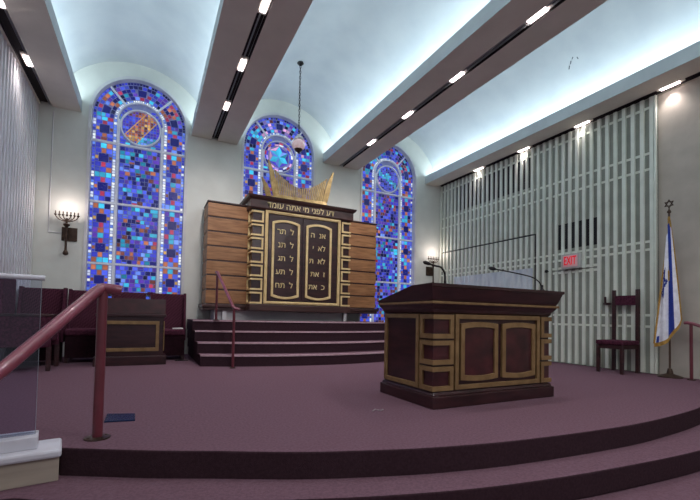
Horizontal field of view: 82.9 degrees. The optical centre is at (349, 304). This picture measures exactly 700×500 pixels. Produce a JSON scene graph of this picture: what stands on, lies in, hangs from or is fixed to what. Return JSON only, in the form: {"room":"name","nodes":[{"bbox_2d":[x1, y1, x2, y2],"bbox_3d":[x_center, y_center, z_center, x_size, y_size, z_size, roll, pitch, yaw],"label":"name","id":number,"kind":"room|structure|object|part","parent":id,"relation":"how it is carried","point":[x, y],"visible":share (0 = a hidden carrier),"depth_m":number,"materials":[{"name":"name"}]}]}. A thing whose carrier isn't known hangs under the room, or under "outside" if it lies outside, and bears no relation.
{"room":"house of worship","nodes":[
{"label":"house of worship","id":0,"kind":"room"},
{"bbox_2d":[31,62,440,356],"bbox_3d":[-1.452,-1.811,8.460,8.510,5.800,0.130,2,-2,-27],"label":"wall","id":1,"kind":"structure","parent":0,"point":[214,166],"depth_m":7.55,"materials":[{"name":"paint"}]},
{"bbox_2d":[0,0,6,9],"bbox_3d":[-3.896,-3.391,4.396,0.104,0.040,0.340,2,-2,-27],"label":"recessed light","id":2,"kind":"object","parent":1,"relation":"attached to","point":[2,6],"visible":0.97,"depth_m":4.46,"materials":[{"name":"paint"}]},
{"bbox_2d":[20,51,33,67],"bbox_3d":[-4.439,-3.369,5.465,0.104,0.040,0.340,2,-2,-27],"label":"recessed light","id":3,"kind":"object","parent":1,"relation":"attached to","point":[27,60],"visible":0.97,"depth_m":5.42,"materials":[{"name":"paint"}]},
{"bbox_2d":[0,0,81,111],"bbox_3d":[-2.157,-3.527,1.277,0.650,0.205,12.100,2,-2,-27],"label":"trim","id":4,"kind":"structure","parent":1,"relation":"attached to","point":[35,22],"depth_m":5.22,"materials":[{"name":"paint"}]},
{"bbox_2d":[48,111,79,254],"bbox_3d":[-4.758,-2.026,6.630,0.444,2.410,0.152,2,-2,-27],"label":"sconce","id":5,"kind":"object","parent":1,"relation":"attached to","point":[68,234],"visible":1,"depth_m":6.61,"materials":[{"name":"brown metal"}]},
{"bbox_3d":[-4.733,-1.130,6.617,0.100,0.620,0.139,2,-2,-27],"label":"stem","id":6,"kind":"part","parent":5,"relation":"part of","materials":[{"name":"brown metal"}]},
{"bbox_2d":[81,76,188,293],"bbox_3d":[-3.856,-1.853,7.231,1.610,4.565,0.155,2,-2,-27],"label":"window","id":7,"kind":"structure","parent":1,"relation":"in","point":[138,138],"depth_m":7.25,"materials":[{"name":"blue glass"}]},
{"bbox_2d":[222,99,231,110],"bbox_3d":[-2.040,-3.289,6.559,0.104,0.040,0.340,2,-2,-27],"label":"recessed light","id":8,"kind":"object","parent":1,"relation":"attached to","point":[226,106],"visible":0.98,"depth_m":6.52,"materials":[{"name":"paint"}]},
{"bbox_2d":[191,0,312,144],"bbox_3d":[0.081,-3.450,2.412,0.860,0.205,12.100,2,-2,-27],"label":"ceiling beam","id":9,"kind":"structure","parent":1,"relation":"attached to","point":[235,22],"depth_m":5.33,"materials":[{"name":"paint"}]},
{"bbox_2d":[257,0,271,14],"bbox_3d":[-0.940,-3.334,4.393,0.104,0.040,0.340,2,-2,-27],"label":"recessed light","id":10,"kind":"object","parent":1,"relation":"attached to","point":[264,5],"visible":0.99,"depth_m":4.42,"materials":[{"name":"paint"}]},
{"bbox_2d":[240,112,315,202],"bbox_3d":[-1.530,-1.772,8.411,1.610,4.565,0.155,2,-2,-27],"label":"window","id":11,"kind":"structure","parent":1,"relation":"in","point":[270,136],"depth_m":8.44,"materials":[{"name":"blue glass"}]},
{"bbox_2d":[358,144,416,321],"bbox_3d":[0.912,-1.687,9.650,1.610,4.565,0.155,2,-2,-27],"label":"window","id":12,"kind":"structure","parent":1,"relation":"in","point":[388,183],"depth_m":9.76,"materials":[{"name":"blue glass"}]},
{"bbox_2d":[402,109,414,118],"bbox_3d":[0.975,-3.226,6.721,0.104,0.040,0.340,2,-2,-27],"label":"recessed light","id":13,"kind":"object","parent":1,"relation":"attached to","point":[409,113],"visible":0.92,"depth_m":6.69,"materials":[{"name":"paint"}]},
{"bbox_2d":[426,256,438,282],"bbox_3d":[2.102,-0.859,10.089,0.356,0.734,0.149,2,-2,-27],"label":"sconce","id":14,"kind":"object","parent":1,"relation":"attached to","point":[429,270],"visible":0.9,"depth_m":10.08,"materials":[{"name":"brown metal"}]},
{"bbox_2d":[449,69,467,82],"bbox_3d":[1.522,-3.249,5.642,0.104,0.040,0.340,2,-2,-27],"label":"recessed light","id":15,"kind":"object","parent":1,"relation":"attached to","point":[461,73],"visible":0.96,"depth_m":5.62,"materials":[{"name":"paint"}]},
{"bbox_2d":[323,0,607,169],"bbox_3d":[2.533,-3.364,3.657,0.895,0.205,12.100,2,-2,-27],"label":"ceiling beam","id":16,"kind":"structure","parent":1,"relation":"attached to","point":[497,19],"depth_m":5.44,"materials":[{"name":"paint"}]},
{"bbox_2d":[523,3,552,24],"bbox_3d":[2.116,-3.273,4.475,0.104,0.040,0.340,2,-2,-27],"label":"recessed light","id":17,"kind":"object","parent":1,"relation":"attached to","point":[536,16],"visible":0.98,"depth_m":4.46,"materials":[{"name":"paint"}]},
{"bbox_2d":[236,55,248,71],"bbox_3d":[-1.487,-3.312,5.472,0.104,0.040,0.340,2,-2,-27],"label":"recessed light","id":18,"kind":"object","parent":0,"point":[242,64],"visible":0.98,"depth_m":5.43,"materials":[{"name":"glass"}]},
{"bbox_2d":[187,319,384,366],"bbox_3d":[-0.800,0.636,7.326,3.932,0.664,2.372,2,-2,-27],"label":"steps","id":19,"kind":"structure","parent":0,"point":[257,342],"depth_m":6.50,"materials":[{"name":"purple carpet"}]},
{"bbox_2d":[198,193,377,321],"bbox_3d":[-1.047,-0.815,7.980,3.630,2.275,0.975,2,-2,-27],"label":"torah ark","id":20,"kind":"object","parent":19,"relation":"on","point":[276,259],"visible":1,"depth_m":7.50,"materials":[{"name":"brown wood"}]},
{"bbox_3d":[-2.303,0.187,7.246,0.070,0.180,0.070,2,-2,-27],"label":"leg","id":21,"kind":"part","parent":20,"relation":"part of","materials":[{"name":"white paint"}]},
{"bbox_3d":[-2.355,-0.936,7.533,0.787,1.870,0.592,2,-2,-27],"label":"panel","id":22,"kind":"part","parent":20,"relation":"part of","materials":[{"name":"brown wood"}]},
{"bbox_3d":[-1.764,-0.374,7.312,0.225,0.213,0.280,2,-2,-27],"label":"corner frame","id":23,"kind":"part","parent":20,"relation":"part of","materials":[{"name":"gold metal"}]},
{"bbox_3d":[-1.769,-0.126,7.304,0.225,0.213,0.280,2,-2,-27],"label":"corner frame","id":24,"kind":"part","parent":20,"relation":"part of","materials":[{"name":"gold metal"}]},
{"bbox_3d":[-1.755,-0.869,7.327,0.225,0.213,0.280,2,-2,-27],"label":"corner frame","id":25,"kind":"part","parent":20,"relation":"part of","materials":[{"name":"gold metal"}]},
{"bbox_3d":[-1.760,-0.621,7.320,0.225,0.213,0.280,2,-2,-27],"label":"corner frame","id":26,"kind":"part","parent":20,"relation":"part of","materials":[{"name":"gold metal"}]},
{"bbox_3d":[-1.750,-1.117,7.335,0.225,0.213,0.280,2,-2,-27],"label":"corner frame","id":27,"kind":"part","parent":20,"relation":"part of","materials":[{"name":"gold metal"}]},
{"bbox_3d":[-1.740,-1.612,7.350,0.225,0.213,0.280,2,-2,-27],"label":"corner frame","id":28,"kind":"part","parent":20,"relation":"part of","materials":[{"name":"gold metal"}]},
{"bbox_3d":[-1.745,-1.364,7.342,0.225,0.213,0.280,2,-2,-27],"label":"corner frame","id":29,"kind":"part","parent":20,"relation":"part of","materials":[{"name":"gold metal"}]},
{"bbox_3d":[-1.218,-0.871,7.466,0.659,1.596,0.018,2,-2,-27],"label":"door","id":30,"kind":"part","parent":20,"relation":"part of","materials":[{"name":"brown wood"}]},
{"bbox_3d":[-1.209,-0.844,7.449,0.540,1.485,0.027,2,-2,-27],"label":"tablet frame","id":31,"kind":"part","parent":20,"relation":"part of","materials":[{"name":"gold metal"}]},
{"bbox_2d":[261,159,333,204],"bbox_3d":[-1.039,-2.319,7.889,1.350,0.724,0.520,2,-2,-27],"label":"crown ornament","id":32,"kind":"object","parent":20,"relation":"on","point":[298,194],"depth_m":7.70,"materials":[{"name":"gold metal"}]},
{"bbox_3d":[-1.054,-1.835,7.998,2.190,0.235,0.975,2,-2,-27],"label":"cornice","id":33,"kind":"part","parent":20,"relation":"part of","materials":[{"name":"brown wood"}]},
{"bbox_3d":[-0.614,-0.824,7.751,0.535,1.485,0.027,2,-2,-27],"label":"tablet frame","id":34,"kind":"part","parent":20,"relation":"part of","materials":[{"name":"gold metal"}]},
{"bbox_3d":[-0.594,-0.850,7.783,0.724,1.596,0.018,2,-2,-27],"label":"door","id":35,"kind":"part","parent":20,"relation":"part of","materials":[{"name":"brown wood"}]},
{"bbox_3d":[-0.119,0.263,8.354,0.070,0.180,0.070,2,-2,-27],"label":"leg","id":36,"kind":"part","parent":20,"relation":"part of","materials":[{"name":"white paint"}]},
{"bbox_3d":[-0.151,-0.565,8.136,0.205,0.213,0.280,2,-2,-27],"label":"corner frame","id":37,"kind":"part","parent":20,"relation":"part of","materials":[{"name":"gold metal"}]},
{"bbox_3d":[-0.155,-0.318,8.128,0.205,0.213,0.280,2,-2,-27],"label":"corner frame","id":38,"kind":"part","parent":20,"relation":"part of","materials":[{"name":"gold metal"}]},
{"bbox_3d":[-0.160,-0.070,8.121,0.205,0.213,0.280,2,-2,-27],"label":"corner frame","id":39,"kind":"part","parent":20,"relation":"part of","materials":[{"name":"gold metal"}]},
{"bbox_3d":[-0.132,-1.556,8.166,0.205,0.213,0.280,2,-2,-27],"label":"corner frame","id":40,"kind":"part","parent":20,"relation":"part of","materials":[{"name":"gold metal"}]},
{"bbox_3d":[-0.136,-1.308,8.159,0.205,0.213,0.280,2,-2,-27],"label":"corner frame","id":41,"kind":"part","parent":20,"relation":"part of","materials":[{"name":"gold metal"}]},
{"bbox_3d":[-0.141,-1.061,8.151,0.205,0.213,0.280,2,-2,-27],"label":"corner frame","id":42,"kind":"part","parent":20,"relation":"part of","materials":[{"name":"gold metal"}]},
{"bbox_3d":[-0.146,-0.813,8.143,0.205,0.213,0.280,2,-2,-27],"label":"corner frame","id":43,"kind":"part","parent":20,"relation":"part of","materials":[{"name":"gold metal"}]},
{"bbox_3d":[0.069,-0.852,8.763,0.859,1.870,0.592,2,-2,-27],"label":"panel","id":44,"kind":"part","parent":20,"relation":"part of","materials":[{"name":"brown wood"}]},
{"bbox_2d":[0,354,699,479],"bbox_3d":[-0.008,1.079,5.525,8.650,0.300,6.503,2,-2,-27],"label":"platform","id":45,"kind":"object","parent":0,"point":[192,421],"visible":0.6,"depth_m":2.94,"materials":[{"name":"purple carpet"}]},
{"bbox_2d":[0,278,59,370],"bbox_3d":[-4.186,0.241,5.149,0.629,1.190,0.596,2,-2,-27],"label":"armchair","id":46,"kind":"object","parent":45,"relation":"on","point":[15,328],"visible":0.66,"depth_m":4.93,"materials":[{"name":"fabric"}]},
{"bbox_3d":[-4.409,0.034,5.040,0.119,0.790,0.580,2,-2,-27],"label":"backrest","id":47,"kind":"part","parent":46,"relation":"part of","materials":[{"name":"fabric"}]},
{"bbox_3d":[-4.519,0.644,5.258,0.050,0.380,0.050,2,-2,-27],"label":"leg","id":48,"kind":"part","parent":46,"relation":"part of","materials":[{"name":"brown wood"}]},
{"bbox_3d":[-4.059,0.337,4.926,0.580,0.390,0.070,2,-2,-27],"label":"armrest","id":49,"kind":"part","parent":46,"relation":"part of","materials":[{"name":"fabric"}]},
{"bbox_3d":[-3.825,0.490,5.041,0.050,0.700,0.050,2,-2,-27],"label":"leg","id":50,"kind":"part","parent":46,"relation":"part of","materials":[{"name":"brown wood"}]},
{"bbox_3d":[-4.290,0.346,5.380,0.580,0.390,0.070,2,-2,-27],"label":"armrest","id":51,"kind":"part","parent":46,"relation":"part of","materials":[{"name":"fabric"}]},
{"bbox_3d":[-4.056,0.500,5.496,0.050,0.700,0.050,2,-2,-27],"label":"leg","id":52,"kind":"part","parent":46,"relation":"part of","materials":[{"name":"brown wood"}]},
{"bbox_2d":[12,286,67,364],"bbox_3d":[-4.467,0.290,5.701,0.566,1.115,0.560,2,-2,-27],"label":"chair","id":53,"kind":"object","parent":45,"relation":"on","point":[52,301],"visible":0.34,"depth_m":5.85,"materials":[{"name":"fabric"}]},
{"bbox_3d":[-4.467,0.612,5.678,0.490,0.330,0.490,2,-2,-27],"label":"seat","id":54,"kind":"part","parent":53,"relation":"part of","materials":[{"name":"fabric"}]},
{"bbox_3d":[-4.570,0.102,5.916,0.550,0.700,0.090,2,-2,-27],"label":"backrest","id":55,"kind":"part","parent":53,"relation":"part of","materials":[{"name":"fabric"}]},
{"bbox_2d":[0,283,122,441],"bbox_3d":[-1.564,0.471,1.747,0.169,1.246,1.474,1,-2,6],"label":"handrail","id":56,"kind":"object","parent":45,"relation":"on","point":[100,292],"visible":1,"depth_m":2.36,"materials":[{"name":"brown metal"}]},
{"bbox_3d":[-1.560,0.305,1.752,0.133,0.913,1.474,1,-2,7],"label":"rail","id":57,"kind":"part","parent":56,"relation":"part of","materials":[{"name":"red metal"}]},
{"bbox_3d":[-1.514,0.359,2.403,0.054,0.890,0.055,2,-2,-27],"label":"post","id":58,"kind":"part","parent":56,"relation":"part of","materials":[{"name":"red metal"}]},
{"bbox_2d":[64,289,108,362],"bbox_3d":[-4.086,0.312,6.175,0.566,1.115,0.560,2,-2,-27],"label":"chair","id":59,"kind":"object","parent":45,"relation":"on","point":[80,332],"visible":0.44,"depth_m":5.97,"materials":[{"name":"fabric"}]},
{"bbox_3d":[-4.085,0.634,6.151,0.490,0.330,0.490,2,-2,-27],"label":"seat","id":60,"kind":"part","parent":59,"relation":"part of","materials":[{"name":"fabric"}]},
{"bbox_3d":[-4.072,0.419,6.140,0.510,0.100,0.490,2,-2,-27],"label":"seat","id":61,"kind":"part","parent":59,"relation":"part of","materials":[{"name":"fabric"}]},
{"bbox_3d":[-4.189,0.124,6.390,0.550,0.700,0.090,2,-2,-27],"label":"backrest","id":62,"kind":"part","parent":59,"relation":"part of","materials":[{"name":"fabric"}]},
{"bbox_2d":[104,413,134,422],"bbox_3d":[-1.652,0.810,2.857,0.190,0.012,0.258,2,-2,-27],"label":"floor plate","id":63,"kind":"object","parent":45,"relation":"on","point":[115,417],"visible":1,"depth_m":2.82,"materials":[{"name":"blue metal"}]},
{"bbox_2d":[92,298,165,366],"bbox_3d":[-3.252,0.397,5.923,0.925,0.963,0.480,2,-2,-27],"label":"lectern","id":64,"kind":"object","parent":45,"relation":"on","point":[135,327],"visible":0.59,"depth_m":5.75,"materials":[{"name":"brown wood"}]},
{"bbox_3d":[-3.252,0.156,5.934,0.900,0.045,0.470,2,-2,-27],"label":"molding","id":65,"kind":"part","parent":64,"relation":"part of","materials":[{"name":"brown wood"}]},
{"bbox_3d":[-3.171,0.455,5.755,0.864,0.440,0.070,2,-2,-27],"label":"panel frame","id":66,"kind":"part","parent":64,"relation":"part of","materials":[{"name":"gold metal"}]},
{"bbox_2d":[111,292,149,298],"bbox_3d":[-3.578,0.330,6.432,0.566,1.115,0.560,2,-2,-27],"label":"chair","id":67,"kind":"object","parent":45,"relation":"on","point":[129,295],"visible":0.06,"depth_m":6.63,"materials":[{"name":"fabric"}]},
{"bbox_2d":[150,292,185,359],"bbox_3d":[-3.070,0.347,6.690,0.566,1.115,0.560,2,-2,-27],"label":"chair","id":68,"kind":"object","parent":45,"relation":"on","point":[174,342],"visible":0.62,"depth_m":6.85,"materials":[{"name":"fabric"}]},
{"bbox_3d":[-3.172,0.160,6.905,0.550,0.700,0.090,2,-2,-27],"label":"backrest","id":69,"kind":"part","parent":68,"relation":"part of","materials":[{"name":"fabric"}]},
{"bbox_3d":[-3.069,0.669,6.667,0.490,0.330,0.490,2,-2,-27],"label":"seat","id":70,"kind":"part","parent":68,"relation":"part of","materials":[{"name":"fabric"}]},
{"bbox_3d":[-3.056,0.454,6.656,0.510,0.100,0.490,2,-2,-27],"label":"seat","id":71,"kind":"part","parent":68,"relation":"part of","materials":[{"name":"fabric"}]},
{"bbox_2d":[214,271,239,367],"bbox_3d":[-1.939,0.166,6.120,0.121,1.487,1.174,2,-2,-33],"label":"handrail","id":72,"kind":"object","parent":45,"relation":"on","point":[218,276],"visible":1,"depth_m":5.81,"materials":[{"name":"brown metal"}]},
{"bbox_3d":[-2.210,-0.132,6.576,0.038,0.780,0.039,2,-2,-27],"label":"post","id":73,"kind":"part","parent":72,"relation":"part of","materials":[{"name":"red metal"}]},
{"bbox_3d":[-1.934,-0.241,6.136,0.093,0.673,1.166,2,-2,-35],"label":"rail","id":74,"kind":"part","parent":72,"relation":"part of","materials":[{"name":"red metal"}]},
{"bbox_3d":[-1.662,0.483,5.652,0.038,0.835,0.039,2,-2,-27],"label":"post","id":75,"kind":"part","parent":72,"relation":"part of","materials":[{"name":"red metal"}]},
{"bbox_2d":[377,282,564,409],"bbox_3d":[1.186,0.379,3.993,1.664,1.052,0.932,2,-2,-27],"label":"lectern","id":76,"kind":"object","parent":45,"relation":"on","point":[446,345],"visible":1,"depth_m":3.62,"materials":[{"name":"brown wood"}]},
{"bbox_3d":[0.485,0.412,3.769,0.024,0.655,0.565,2,-2,-27],"label":"panel","id":77,"kind":"part","parent":76,"relation":"part of","materials":[{"name":"brown wood"}]},
{"bbox_2d":[423,261,445,282],"bbox_3d":[0.790,-0.274,3.660,0.284,0.249,0.060,2,-2,-27],"label":"gooseneck microphone","id":78,"kind":"object","parent":76,"relation":"on","point":[424,262],"visible":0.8,"depth_m":3.66,"materials":[{"name":"black metal"}]},
{"bbox_3d":[0.749,0.632,3.445,0.179,0.135,0.134,2,-2,-27],"label":"panel","id":79,"kind":"part","parent":76,"relation":"part of","materials":[{"name":"brown wood"}]},
{"bbox_3d":[0.758,0.188,3.458,0.179,0.135,0.134,2,-2,-27],"label":"panel","id":80,"kind":"part","parent":76,"relation":"part of","materials":[{"name":"brown wood"}]},
{"bbox_3d":[0.755,0.410,3.462,0.227,0.205,0.187,2,-2,-27],"label":"corner frame","id":81,"kind":"part","parent":76,"relation":"part of","materials":[{"name":"gold metal"}]},
{"bbox_3d":[0.754,0.410,3.452,0.179,0.135,0.134,2,-2,-27],"label":"panel","id":82,"kind":"part","parent":76,"relation":"part of","materials":[{"name":"brown wood"}]},
{"bbox_3d":[0.751,0.633,3.455,0.227,0.205,0.187,2,-2,-27],"label":"corner frame","id":83,"kind":"part","parent":76,"relation":"part of","materials":[{"name":"gold metal"}]},
{"bbox_3d":[0.759,0.188,3.469,0.227,0.205,0.187,2,-2,-27],"label":"corner frame","id":84,"kind":"part","parent":76,"relation":"part of","materials":[{"name":"gold metal"}]},
{"bbox_3d":[1.192,0.064,4.037,1.570,0.085,0.870,2,-2,-27],"label":"cornice","id":85,"kind":"part","parent":76,"relation":"part of","materials":[{"name":"brown wood"}]},
{"bbox_3d":[1.202,0.010,4.020,1.604,0.022,0.862,2,-2,-27],"label":"gold molding","id":86,"kind":"part","parent":76,"relation":"part of","materials":[{"name":"gold metal"}]},
{"bbox_3d":[1.166,0.419,3.578,0.450,0.527,0.026,2,-2,-27],"label":"frame","id":87,"kind":"part","parent":76,"relation":"part of","materials":[{"name":"gold metal"}]},
{"bbox_3d":[1.163,0.419,3.584,0.390,0.479,0.008,2,-2,-27],"label":"panel","id":88,"kind":"part","parent":76,"relation":"part of","materials":[{"name":"brown wood"}]},
{"bbox_3d":[1.394,0.427,3.695,1.083,0.655,0.024,2,-2,-27],"label":"panel frame","id":89,"kind":"part","parent":76,"relation":"part of","materials":[{"name":"gold metal"}]},
{"bbox_2d":[489,267,543,289],"bbox_3d":[1.666,-0.244,3.936,0.777,0.217,0.060,2,-2,-27],"label":"gooseneck microphone","id":90,"kind":"object","parent":76,"relation":"on","point":[490,268],"visible":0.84,"depth_m":3.92,"materials":[{"name":"black metal"}]},
{"bbox_3d":[1.616,0.435,3.806,0.450,0.527,0.026,2,-2,-27],"label":"frame","id":91,"kind":"part","parent":76,"relation":"part of","materials":[{"name":"gold metal"}]},
{"bbox_3d":[1.613,0.435,3.812,0.390,0.479,0.008,2,-2,-27],"label":"panel","id":92,"kind":"part","parent":76,"relation":"part of","materials":[{"name":"brown wood"}]},
{"bbox_3d":[1.931,0.229,4.063,0.152,0.205,0.187,2,-2,-27],"label":"corner frame","id":93,"kind":"part","parent":76,"relation":"part of","materials":[{"name":"gold metal"}]},
{"bbox_3d":[1.927,0.451,4.056,0.152,0.205,0.187,2,-2,-27],"label":"corner frame","id":94,"kind":"part","parent":76,"relation":"part of","materials":[{"name":"gold metal"}]},
{"bbox_3d":[1.923,0.673,4.050,0.152,0.205,0.187,2,-2,-27],"label":"corner frame","id":95,"kind":"part","parent":76,"relation":"part of","materials":[{"name":"gold metal"}]},
{"bbox_3d":[1.940,0.229,4.058,0.104,0.135,0.134,2,-2,-27],"label":"panel","id":96,"kind":"part","parent":76,"relation":"part of","materials":[{"name":"brown wood"}]},
{"bbox_3d":[1.936,0.451,4.052,0.104,0.135,0.134,2,-2,-27],"label":"panel","id":97,"kind":"part","parent":76,"relation":"part of","materials":[{"name":"brown wood"}]},
{"bbox_3d":[1.932,0.673,4.045,0.104,0.135,0.134,2,-2,-27],"label":"panel","id":98,"kind":"part","parent":76,"relation":"part of","materials":[{"name":"brown wood"}]},
{"bbox_2d":[596,289,639,374],"bbox_3d":[4.061,0.392,6.015,0.465,1.260,0.390,2,-2,-27],"label":"chair","id":99,"kind":"object","parent":45,"relation":"on","point":[613,344],"visible":1,"depth_m":5.96,"materials":[{"name":"brown wood"}]},
{"bbox_3d":[3.798,0.809,6.064,0.045,0.420,0.044,2,-2,-27],"label":"leg","id":100,"kind":"part","parent":99,"relation":"part of","materials":[{"name":"brown wood"}]},
{"bbox_3d":[4.167,0.402,6.260,0.055,1.260,0.048,2,-2,-27],"label":"post","id":101,"kind":"part","parent":99,"relation":"part of","materials":[{"name":"brown wood"}]},
{"bbox_3d":[4.047,0.569,6.004,0.440,0.065,0.390,2,-2,-27],"label":"seat","id":102,"kind":"part","parent":99,"relation":"part of","materials":[{"name":"fabric"}]},
{"bbox_3d":[4.050,0.632,6.005,0.410,0.060,0.360,2,-2,-27],"label":"seat frame","id":103,"kind":"part","parent":99,"relation":"part of","materials":[{"name":"brown wood"}]},
{"bbox_3d":[3.952,0.802,5.761,0.045,0.420,0.044,2,-2,-27],"label":"leg","id":104,"kind":"part","parent":99,"relation":"part of","materials":[{"name":"brown wood"}]},
{"bbox_3d":[4.257,-0.066,6.125,0.035,0.150,0.300,2,-2,-27],"label":"panel","id":105,"kind":"part","parent":99,"relation":"part of","materials":[{"name":"fabric"}]},
{"bbox_3d":[4.321,0.395,5.957,0.055,1.260,0.048,2,-2,-27],"label":"post","id":106,"kind":"part","parent":99,"relation":"part of","materials":[{"name":"brown wood"}]},
{"bbox_2d":[653,200,683,378],"bbox_3d":[4.522,-0.242,5.609,0.300,2.520,0.301,2,-2,-27],"label":"flag","id":107,"kind":"object","parent":45,"relation":"on","point":[669,313],"visible":1,"depth_m":5.57,"materials":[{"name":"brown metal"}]},
{"bbox_2d":[684,321,699,380],"bbox_3d":[4.777,0.763,4.918,0.096,1.099,1.067,2,-2,-24],"label":"handrail","id":108,"kind":"object","parent":45,"relation":"on","point":[691,324],"visible":1,"depth_m":5.33,"materials":[{"name":"brown metal"}]},
{"bbox_3d":[4.595,0.639,5.339,0.038,0.745,0.039,2,-2,-27],"label":"post","id":109,"kind":"part","parent":108,"relation":"part of","materials":[{"name":"red metal"}]},
{"bbox_3d":[4.783,0.418,4.934,0.049,0.410,1.056,2,-2,-24],"label":"rail","id":110,"kind":"part","parent":108,"relation":"part of","materials":[{"name":"red metal"}]},
{"bbox_2d":[0,425,699,499],"bbox_3d":[1.137,1.115,3.265,8.650,0.155,1.968,2,-2,-27],"label":"step","id":111,"kind":"structure","parent":0,"point":[678,454],"depth_m":2.22,"materials":[{"name":"purple carpet"}]},
{"bbox_2d":[0,430,61,490],"bbox_3d":[-2.136,0.807,1.865,1.262,0.249,0.250,2,-2,-36],"label":"parapet","id":112,"kind":"object","parent":111,"relation":"on","point":[25,460],"visible":1,"depth_m":2.08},
{"bbox_2d":[0,273,44,437],"bbox_3d":[-2.171,0.254,1.862,1.145,0.870,0.029,2,-2,-36],"label":"glass balustrade","id":113,"kind":"object","parent":112,"relation":"on","point":[41,278],"visible":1,"depth_m":2.16,"materials":[{"name":"clear glass"}]},
{"bbox_3d":[-2.163,-0.167,1.875,1.145,0.028,0.029,2,-2,-36],"label":"rail","id":114,"kind":"part","parent":113,"relation":"part of","materials":[{"name":"silver metal"}]},
{"bbox_2d":[4,0,699,171],"bbox_3d":[1.378,-3.892,3.092,8.167,1.160,12.120,2,-2,-27],"label":"ceiling","id":115,"kind":"structure","parent":0,"point":[353,53],"depth_m":6.41,"materials":[{"name":"paint"}]},
{"bbox_2d":[292,61,304,152],"bbox_3d":[-0.908,-3.538,7.117,0.236,1.651,0.236,2,-2,-27],"label":"hanging lamp","id":116,"kind":"object","parent":115,"relation":"hanging from","point":[298,144],"visible":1,"depth_m":7.07,"materials":[{"name":"black metal"}]},
{"bbox_3d":[-0.921,-2.863,7.097,0.236,0.170,0.236,2,-2,-27],"label":"glass globe","id":117,"kind":"part","parent":116,"relation":"part of"},
{"bbox_3d":[-0.905,-3.659,7.121,0.029,1.323,0.030,1,-2,18],"label":"chain","id":118,"kind":"part","parent":116,"relation":"part of","materials":[{"name":"black metal"}]},
{"bbox_2d":[576,78,699,378],"bbox_3d":[5.139,-1.016,4.932,0.100,4.750,12.100,2,-2,-27],"label":"wall","id":119,"kind":"structure","parent":0,"point":[678,107],"depth_m":5.64,"materials":[{"name":"paint"}]},
{"bbox_2d":[439,95,658,373],"bbox_3d":[3.402,-1.014,8.060,0.152,4.160,4.940,2,-2,-27],"label":"slatted screen","id":120,"kind":"object","parent":119,"relation":"attached to","point":[591,190],"visible":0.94,"depth_m":6.80,"materials":[{"name":"paint"}]},
{"bbox_2d":[441,234,535,289],"bbox_3d":[2.965,-0.141,8.930,0.046,2.436,2.788,2,-2,-27],"label":"door","id":121,"kind":"structure","parent":120,"relation":"attached to","point":[532,257],"depth_m":8.68,"materials":[{"name":"paint"}]},
{"bbox_2d":[456,158,529,211],"bbox_3d":[3.083,-2.631,8.885,0.005,0.640,2.210,2,-2,-27],"label":"grille","id":122,"kind":"object","parent":120,"relation":"attached to","point":[508,179],"depth_m":8.71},
{"bbox_2d":[454,268,532,288],"bbox_3d":[3.038,-0.106,8.703,0.020,1.180,2.240,2,-2,-27],"label":"drape","id":123,"kind":"object","parent":120,"relation":"hanging from","point":[504,279],"visible":0.32,"depth_m":8.38,"materials":[{"name":"fabric"}]},
{"bbox_2d":[561,253,581,268],"bbox_3d":[3.895,-0.767,6.982,0.089,0.260,0.340,2,-2,-27],"label":"exit sign","id":124,"kind":"object","parent":120,"relation":"attached to","point":[574,260],"visible":1,"depth_m":6.93,"materials":[{"name":"white plastic"}]},
{"bbox_2d":[552,267,596,365],"bbox_3d":[3.945,0.201,6.976,0.046,1.671,0.878,2,-2,-27],"label":"door","id":125,"kind":"structure","parent":120,"relation":"attached to","point":[591,270],"depth_m":6.93,"materials":[{"name":"paint"}]},
{"bbox_2d":[558,217,596,249],"bbox_3d":[3.986,-1.240,7.010,0.005,0.460,0.760,2,-2,-27],"label":"grille","id":126,"kind":"object","parent":120,"relation":"attached to","point":[580,233],"depth_m":6.95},
{"bbox_2d":[603,297,611,304],"bbox_3d":[4.173,-0.061,6.413,0.066,0.135,0.120,2,-2,-27],"label":"wall hook","id":127,"kind":"object","parent":120,"relation":"attached to","point":[604,303],"visible":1,"depth_m":6.42,"materials":[{"name":"brown metal"}]},
{"bbox_2d":[425,41,699,186],"bbox_3d":[4.929,-3.281,4.872,0.610,0.205,12.100,2,-2,-27],"label":"ceiling beam","id":128,"kind":"structure","parent":119,"relation":"attached to","point":[643,84],"depth_m":6.53,"materials":[{"name":"paint"}]},
{"bbox_2d":[572,119,592,127],"bbox_3d":[4.047,-3.161,6.923,0.104,0.040,0.340,2,-2,-27],"label":"recessed light","id":129,"kind":"object","parent":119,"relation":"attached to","point":[588,121],"visible":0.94,"depth_m":6.91,"materials":[{"name":"paint"}]},
{"bbox_2d":[657,78,685,91],"bbox_3d":[4.640,-3.185,5.755,0.104,0.040,0.340,2,-2,-27],"label":"recessed light","id":130,"kind":"object","parent":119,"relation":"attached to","point":[684,79],"visible":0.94,"depth_m":5.73,"materials":[{"name":"paint"}]},
{"bbox_2d":[577,471,699,499],"bbox_3d":[1.452,1.135,0.378,15.000,0.050,7.400,2,-2,-27],"label":"floor","id":131,"kind":"structure","parent":0,"point":[686,487],"depth_m":2.51,"materials":[{"name":"purple carpet"}]},
{"bbox_3d":[-2.535,-1.283,1.038,0.100,4.750,12.100,2,-2,-27],"label":"wall","id":132,"kind":"structure","parent":0,"visible":0},
{"bbox_2d":[0,30,38,360],"bbox_3d":[-3.586,-1.294,3.301,0.063,4.160,7.105,2,-2,-27],"label":"slatted screen","id":133,"kind":"object","parent":132,"relation":"attached to","point":[19,107],"visible":0.71,"depth_m":5.55,"materials":[{"name":"grey paint"}]}
]}

